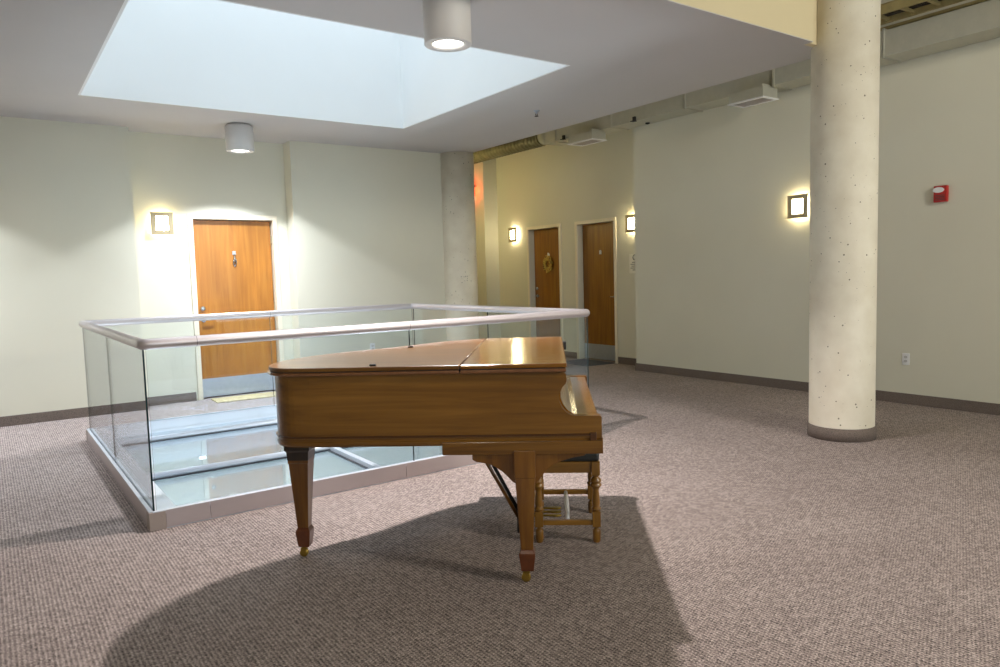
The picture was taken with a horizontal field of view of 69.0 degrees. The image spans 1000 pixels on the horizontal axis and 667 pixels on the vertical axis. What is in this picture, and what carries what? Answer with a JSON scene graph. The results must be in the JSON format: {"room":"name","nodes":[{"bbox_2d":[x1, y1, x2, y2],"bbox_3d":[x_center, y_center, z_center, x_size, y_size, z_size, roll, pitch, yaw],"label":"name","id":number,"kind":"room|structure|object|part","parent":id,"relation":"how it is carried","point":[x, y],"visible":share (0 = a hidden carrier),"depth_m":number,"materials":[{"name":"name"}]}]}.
{"room":"apartment building lobby","nodes":[
{"label":"apartment building lobby","id":0,"kind":"room"},
{"bbox_2d":[0,116,446,416],"bbox_3d":[-5.452,-0.591,7.254,11.560,3.086,0.535,-5,6,-35],"label":"wall","id":1,"kind":"structure","parent":0,"point":[357,226],"depth_m":8.35,"materials":[{"name":"paint"}]},
{"bbox_2d":[0,392,196,426],"bbox_3d":[-5.467,0.916,7.145,11.200,0.103,0.250,-5,6,-35],"label":"baseboard","id":2,"kind":"structure","parent":1,"relation":"attached to","point":[30,418],"depth_m":7.68,"materials":[{"name":"rubber"}]},
{"bbox_2d":[150,212,173,234],"bbox_3d":[-3.848,-1.251,8.276,0.236,0.252,0.066,-5,6,-35],"label":"wall sconce","id":3,"kind":"object","parent":1,"relation":"attached to","point":[161,222],"visible":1,"depth_m":8.26,"materials":[{"name":"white glass"}]},
{"bbox_3d":[-3.852,-1.251,8.282,0.170,0.190,0.040,-5,6,-35],"label":"opal glass","id":4,"kind":"part","parent":3,"relation":"part of","materials":[{"name":"white glass"}]},
{"bbox_2d":[187,214,283,399],"bbox_3d":[-3.217,-0.339,8.898,1.050,2.193,0.156,-5,6,-35],"label":"door","id":5,"kind":"structure","parent":1,"relation":"in","point":[234,262],"depth_m":8.89,"materials":[{"name":"brown wood"}]},
{"bbox_3d":[-3.194,0.627,8.982,0.908,0.224,0.003,-5,6,-35],"label":"kick plate","id":6,"kind":"part","parent":5,"relation":"part of","materials":[{"name":"metal"}]},
{"bbox_2d":[370,343,374,349],"bbox_3d":[-1.689,0.185,9.648,0.072,0.116,0.010,-5,6,-35],"label":"wall outlet","id":7,"kind":"object","parent":1,"relation":"attached to","point":[372,345],"visible":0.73,"depth_m":9.64,"materials":[{"name":"white plastic"}]},
{"bbox_2d":[140,444,441,505],"bbox_3d":[-1.537,2.655,6.612,6.285,2.900,6.525,-5,6,-35],"label":"wall","id":8,"kind":"structure","parent":0,"point":[192,488],"depth_m":9.29,"materials":[{"name":"paint"}]},
{"bbox_2d":[132,414,278,465],"bbox_3d":[-1.466,1.061,6.319,3.085,0.320,2.925,-5,6,-35],"label":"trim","id":9,"kind":"structure","parent":8,"relation":"attached to","point":[218,443],"depth_m":7.10,"materials":[{"name":"white metal"}]},
{"bbox_2d":[132,419,276,444],"bbox_3d":[-2.625,0.914,6.594,1.291,0.058,0.280,-5,6,-35],"label":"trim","id":10,"kind":"structure","parent":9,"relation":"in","point":[137,441],"depth_m":6.68,"materials":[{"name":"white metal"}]},
{"bbox_2d":[147,451,286,480],"bbox_3d":[-2.034,0.998,5.355,0.988,0.058,0.232,-5,6,-35],"label":"roof light","id":11,"kind":"object","parent":8,"relation":"in","point":[279,455],"depth_m":5.42,"materials":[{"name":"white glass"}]},
{"bbox_2d":[315,447,379,468],"bbox_3d":[-1.162,0.960,5.512,0.266,0.058,0.874,-5,6,-35],"label":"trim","id":12,"kind":"structure","parent":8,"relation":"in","point":[341,452],"depth_m":5.63,"materials":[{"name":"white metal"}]},
{"bbox_2d":[0,0,812,152],"bbox_3d":[-3.869,-3.248,4.815,11.700,2.514,6.160,-5,6,-35],"label":"ceiling","id":13,"kind":"structure","parent":0,"point":[621,55],"depth_m":6.88,"materials":[{"name":"paint"}]},
{"bbox_2d":[225,122,253,153],"bbox_3d":[-2.831,-2.123,7.910,0.292,0.286,0.292,-5,6,-35],"label":"recessed light","id":14,"kind":"object","parent":13,"relation":"in","point":[239,137],"visible":1,"depth_m":7.79,"materials":[{"name":"white metal"}]},
{"bbox_3d":[-2.835,-2.255,7.900,0.240,0.022,0.240,-5,6,-35],"label":"mounting plate","id":15,"kind":"part","parent":14,"relation":"part of","materials":[{"name":"grey metal"}]},
{"bbox_2d":[423,0,471,51],"bbox_3d":[-0.324,-1.915,4.460,0.292,0.286,0.292,-5,6,-35],"label":"recessed light","id":16,"kind":"object","parent":13,"relation":"in","point":[446,23],"visible":1,"depth_m":4.35,"materials":[{"name":"white metal"}]},
{"bbox_2d":[0,358,999,666],"bbox_3d":[-1.066,1.268,3.743,14.400,0.300,19.200,-5,6,-35],"label":"floor","id":17,"kind":"structure","parent":0,"point":[733,535],"depth_m":3.58,"materials":[{"name":"carpet"}]},
{"bbox_2d":[211,391,275,402],"bbox_3d":[-3.007,0.762,8.735,0.820,0.011,0.380,-5,6,-35],"label":"doormat","id":18,"kind":"object","parent":17,"relation":"on","point":[266,394],"visible":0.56,"depth_m":8.67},
{"bbox_2d":[79,303,589,531],"bbox_3d":[-1.482,0.382,6.259,3.390,1.084,3.049,-5,6,-35],"label":"glass balustrade","id":19,"kind":"object","parent":17,"relation":"on","point":[111,429],"visible":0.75,"depth_m":5.01,"materials":[{"name":"glass"}]},
{"bbox_3d":[-3.256,0.446,5.889,0.010,0.946,1.507,-5,6,-35],"label":"glass panel","id":20,"kind":"part","parent":19,"relation":"part of","materials":[{"name":"clear glass"}]},
{"bbox_3d":[-2.398,0.519,4.685,0.010,0.946,1.445,-5,6,-35],"label":"glass panel","id":21,"kind":"part","parent":19,"relation":"part of","materials":[{"name":"clear glass"}]},
{"bbox_3d":[-1.469,0.824,6.295,3.386,0.022,3.041,-5,6,-35],"label":"trim","id":22,"kind":"part","parent":19,"relation":"part of","materials":[{"name":"white metal"}]},
{"bbox_3d":[-1.289,0.497,4.571,1.654,0.946,0.010,-5,6,-35],"label":"glass panel","id":23,"kind":"part","parent":19,"relation":"part of","materials":[{"name":"clear glass"}]},
{"bbox_3d":[-1.469,0.827,6.295,3.307,0.016,2.962,-5,6,-35],"label":"trim","id":24,"kind":"part","parent":19,"relation":"part of","materials":[{"name":"white metal"}]},
{"bbox_3d":[-1.496,-0.127,6.218,3.387,0.062,3.042,-5,6,-35],"label":"handrail","id":25,"kind":"part","parent":19,"relation":"part of","materials":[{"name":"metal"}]},
{"bbox_3d":[-0.548,0.214,7.805,0.010,0.946,1.507,-5,6,-35],"label":"glass panel","id":26,"kind":"part","parent":19,"relation":"part of","materials":[{"name":"clear glass"}]},
{"bbox_3d":[0.056,0.382,5.523,1.643,0.946,0.010,-5,6,-35],"label":"glass panel","id":27,"kind":"part","parent":19,"relation":"part of","materials":[{"name":"clear glass"}]},
{"bbox_2d":[267,337,602,581],"bbox_3d":[-0.273,0.579,3.900,1.547,1.003,1.355,-1,5,4],"label":"grand piano","id":28,"kind":"object","parent":17,"relation":"on","point":[511,405],"visible":1,"depth_m":3.24,"materials":[{"name":"brown wood"}]},
{"bbox_3d":[-0.987,0.760,3.637,0.103,0.415,0.103,-1,5,4],"label":"leg","id":29,"kind":"part","parent":28,"relation":"part of","materials":[{"name":"brown wood"}]},
{"bbox_3d":[-0.593,0.105,3.870,0.919,0.019,1.315,-1,5,4],"label":"lid","id":30,"kind":"part","parent":28,"relation":"part of","materials":[{"name":"brown wood"}]},
{"bbox_3d":[-0.290,0.407,3.886,1.472,0.012,1.304,-1,5,4],"label":"bead moulding","id":31,"kind":"part","parent":28,"relation":"part of","materials":[{"name":"brown wood"}]},
{"bbox_3d":[0.116,0.739,3.261,0.094,0.454,0.094,-1,5,4],"label":"leg","id":32,"kind":"part","parent":28,"relation":"part of","materials":[{"name":"brown wood"}]},
{"bbox_2d":[440,151,478,340],"bbox_3d":[-0.574,-0.980,10.351,0.510,3.086,0.510,-5,6,-35],"label":"concrete column","id":33,"kind":"structure","parent":17,"relation":"on","point":[457,167],"depth_m":10.12,"materials":[{"name":"concrete"}]},
{"bbox_2d":[474,158,500,338],"bbox_3d":[-0.322,-1.958,13.575,0.492,4.500,0.850,-5,6,-35],"label":"wall pier","id":34,"kind":"object","parent":17,"relation":"on","point":[485,179],"visible":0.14,"depth_m":13.21,"materials":[{"name":"paint"}]},
{"bbox_2d":[534,454,601,542],"bbox_3d":[0.361,0.822,3.967,0.353,0.472,0.519,-1,5,4],"label":"piano bench","id":35,"kind":"object","parent":17,"relation":"on","point":[588,463],"visible":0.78,"depth_m":3.73,"materials":[{"name":"brown wood"}]},
{"bbox_3d":[0.200,0.868,3.750,0.059,0.425,0.059,-1,5,4],"label":"leg","id":36,"kind":"part","parent":35,"relation":"part of","materials":[{"name":"brown wood"}]},
{"bbox_3d":[0.230,0.830,4.207,0.059,0.425,0.059,-1,5,4],"label":"leg","id":37,"kind":"part","parent":35,"relation":"part of","materials":[{"name":"brown wood"}]},
{"bbox_3d":[0.341,0.683,3.725,0.252,0.058,0.022,-1,5,4],"label":"seat rail","id":38,"kind":"part","parent":35,"relation":"part of","materials":[{"name":"brown wood"}]},
{"bbox_2d":[560,454,598,461],"bbox_3d":[0.355,0.611,3.949,0.332,0.048,0.498,-1,5,4],"label":"cushion","id":39,"kind":"object","parent":35,"relation":"on","point":[587,457],"depth_m":3.70,"materials":[{"name":"black leather"}]},
{"bbox_3d":[0.523,0.824,4.187,0.059,0.425,0.059,-1,5,4],"label":"leg","id":40,"kind":"part","parent":35,"relation":"part of","materials":[{"name":"brown wood"}]},
{"bbox_3d":[0.493,0.861,3.730,0.059,0.425,0.059,-1,5,4],"label":"leg","id":41,"kind":"part","parent":35,"relation":"part of","materials":[{"name":"brown wood"}]},
{"bbox_2d":[566,359,613,365],"bbox_3d":[1.306,0.445,11.138,0.540,0.011,0.759,-5,6,-35],"label":"doormat","id":42,"kind":"object","parent":17,"relation":"on","point":[582,362],"visible":0.8,"depth_m":11.06,"materials":[{"name":"carpet"}]},
{"bbox_2d":[807,0,880,442],"bbox_3d":[2.718,-1.411,5.751,0.510,4.500,0.510,-5,6,-35],"label":"concrete column","id":43,"kind":"structure","parent":17,"relation":"on","point":[845,58],"depth_m":5.61,"materials":[{"name":"concrete"}]},
{"bbox_2d":[496,128,635,358],"bbox_3d":[0.510,-1.914,12.745,0.300,4.500,6.070,-5,6,-35],"label":"wall","id":44,"kind":"structure","parent":0,"point":[566,185],"depth_m":11.72,"materials":[{"name":"paint"}]},
{"bbox_2d":[508,227,517,241],"bbox_3d":[0.242,-1.738,12.829,0.066,0.252,0.236,-5,6,-35],"label":"wall sconce","id":45,"kind":"object","parent":44,"relation":"attached to","point":[512,232],"visible":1,"depth_m":12.81,"materials":[{"name":"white glass"}]},
{"bbox_3d":[0.247,-1.738,12.832,0.040,0.190,0.170,-5,6,-35],"label":"opal glass","id":46,"kind":"part","parent":45,"relation":"part of","materials":[{"name":"white glass"}]},
{"bbox_2d":[526,223,562,341],"bbox_3d":[0.829,-0.730,12.328,0.206,2.188,0.905,-5,6,-35],"label":"door","id":47,"kind":"structure","parent":44,"relation":"in","point":[547,238],"depth_m":12.36,"materials":[{"name":"brown wood"}]},
{"bbox_2d":[543,253,552,272],"bbox_3d":[0.805,-1.191,12.300,0.051,0.346,0.263,-5,6,-35],"label":"wreath","id":48,"kind":"object","parent":47,"relation":"hanging from","point":[546,258],"visible":1,"depth_m":12.29,"materials":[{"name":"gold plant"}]},
{"bbox_2d":[574,217,617,362],"bbox_3d":[1.558,-0.667,11.305,0.206,2.188,0.920,-5,6,-35],"label":"door","id":49,"kind":"structure","parent":44,"relation":"in","point":[599,235],"depth_m":11.34,"materials":[{"name":"brown wood"}]},
{"bbox_3d":[1.599,0.290,11.393,0.003,0.236,0.796,-5,6,-35],"label":"kick plate","id":50,"kind":"part","parent":49,"relation":"part of","materials":[{"name":"metal"}]},
{"bbox_2d":[625,214,634,232],"bbox_3d":[1.911,-1.586,10.487,0.066,0.252,0.236,-5,6,-35],"label":"wall sconce","id":51,"kind":"object","parent":44,"relation":"attached to","point":[629,219],"visible":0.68,"depth_m":10.50,"materials":[{"name":"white glass"}]},
{"bbox_3d":[1.917,-1.586,10.491,0.040,0.190,0.170,-5,6,-35],"label":"opal glass","id":52,"kind":"part","parent":51,"relation":"part of","materials":[{"name":"white glass"}]},
{"bbox_2d":[629,254,634,272],"bbox_3d":[1.930,-1.016,10.578,0.012,0.280,0.140,-5,6,-35],"label":"notice","id":53,"kind":"object","parent":44,"relation":"attached to","point":[631,256],"visible":0.73,"depth_m":10.59,"materials":[{"name":"white paper"}]},
{"bbox_2d":[671,0,813,40],"bbox_3d":[-2.255,-2.539,2.272,11.300,1.408,0.080,-5,6,-35],"label":"wall","id":54,"kind":"structure","parent":0,"point":[792,17],"depth_m":5.23,"materials":[{"name":"beige paint"}]},
{"bbox_2d":[805,0,816,46],"bbox_3d":[0.739,-3.095,8.127,0.400,1.414,6.130,-5,6,-35],"label":"wall","id":55,"kind":"structure","parent":0,"point":[814,43],"depth_m":5.61,"materials":[{"name":"beige paint"}]},
{"bbox_2d":[633,0,999,403],"bbox_3d":[6.014,-1.435,4.893,0.900,4.500,13.130,-5,6,-35],"label":"wall","id":56,"kind":"structure","parent":0,"point":[722,269],"depth_m":7.94,"materials":[{"name":"paint"}]},
{"bbox_2d":[473,0,999,163],"bbox_3d":[3.687,-2.728,6.820,0.465,0.309,18.889,-5,6,-35],"label":"air duct","id":57,"kind":"object","parent":56,"relation":"attached to","point":[980,22],"visible":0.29,"depth_m":7.69,"materials":[{"name":"metal"}]},
{"bbox_2d":[567,130,606,145],"bbox_3d":[1.208,-2.710,10.114,0.284,0.117,0.504,-5,6,-35],"label":"air register","id":58,"kind":"object","parent":57,"relation":"attached to","point":[589,137],"visible":1,"depth_m":9.99,"materials":[{"name":"metal"}]},
{"bbox_2d":[567,138,606,145],"bbox_3d":[1.210,-2.658,10.118,0.284,0.012,0.504,-5,6,-35],"label":"grille","id":59,"kind":"object","parent":58,"relation":"attached to","point":[580,141],"depth_m":10.08,"materials":[{"name":"metal"}]},
{"bbox_2d":[727,86,778,107],"bbox_3d":[2.759,-2.578,7.938,0.284,0.117,0.454,-5,6,-35],"label":"air register","id":60,"kind":"object","parent":57,"relation":"attached to","point":[762,94],"visible":1,"depth_m":7.85,"materials":[{"name":"metal"}]},
{"bbox_2d":[727,96,778,107],"bbox_3d":[2.760,-2.526,7.942,0.284,0.012,0.454,-5,6,-35],"label":"grille","id":61,"kind":"object","parent":60,"relation":"attached to","point":[748,101],"depth_m":7.92,"materials":[{"name":"metal"}]},
{"bbox_2d":[880,0,965,25],"bbox_3d":[4.471,-2.814,5.229,0.336,0.082,13.600,-5,6,-35],"label":"cable tray","id":62,"kind":"object","parent":57,"relation":"on","point":[895,10],"visible":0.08,"depth_m":6.42,"materials":[{"name":"beige metal"}]},
{"bbox_2d":[880,0,988,31],"bbox_3d":[5.093,-2.753,4.938,0.230,0.028,14.200,-5,6,-35],"label":"strut","id":63,"kind":"object","parent":57,"relation":"on","point":[975,1],"visible":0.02,"depth_m":6.47,"materials":[{"name":"beige metal"}]},
{"bbox_2d":[564,351,999,414],"bbox_3d":[4.765,0.681,6.449,0.387,0.103,16.900,-5,6,-35],"label":"baseboard","id":64,"kind":"structure","parent":56,"relation":"attached to","point":[913,399],"depth_m":8.19,"materials":[{"name":"rubber"}]},
{"bbox_2d":[787,193,807,218],"bbox_3d":[3.265,-1.388,7.947,0.066,0.252,0.236,-5,6,-35],"label":"wall sconce","id":65,"kind":"object","parent":56,"relation":"attached to","point":[797,205],"visible":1,"depth_m":7.94,"materials":[{"name":"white glass"}]},
{"bbox_3d":[3.270,-1.389,7.951,0.040,0.190,0.170,-5,6,-35],"label":"opal glass","id":66,"kind":"part","parent":65,"relation":"part of","materials":[{"name":"white glass"}]},
{"bbox_2d":[902,353,909,364],"bbox_3d":[3.995,0.251,7.163,0.010,0.116,0.072,-5,6,-35],"label":"wall outlet","id":67,"kind":"object","parent":56,"relation":"attached to","point":[905,356],"visible":1,"depth_m":7.16,"materials":[{"name":"white plastic"}]},
{"bbox_2d":[933,185,948,202],"bbox_3d":[4.104,-1.300,6.779,0.056,0.150,0.120,-5,6,-35],"label":"fire alarm","id":68,"kind":"object","parent":56,"relation":"attached to","point":[941,193],"visible":1,"depth_m":6.76,"materials":[{"name":"red plastic"}]}
]}

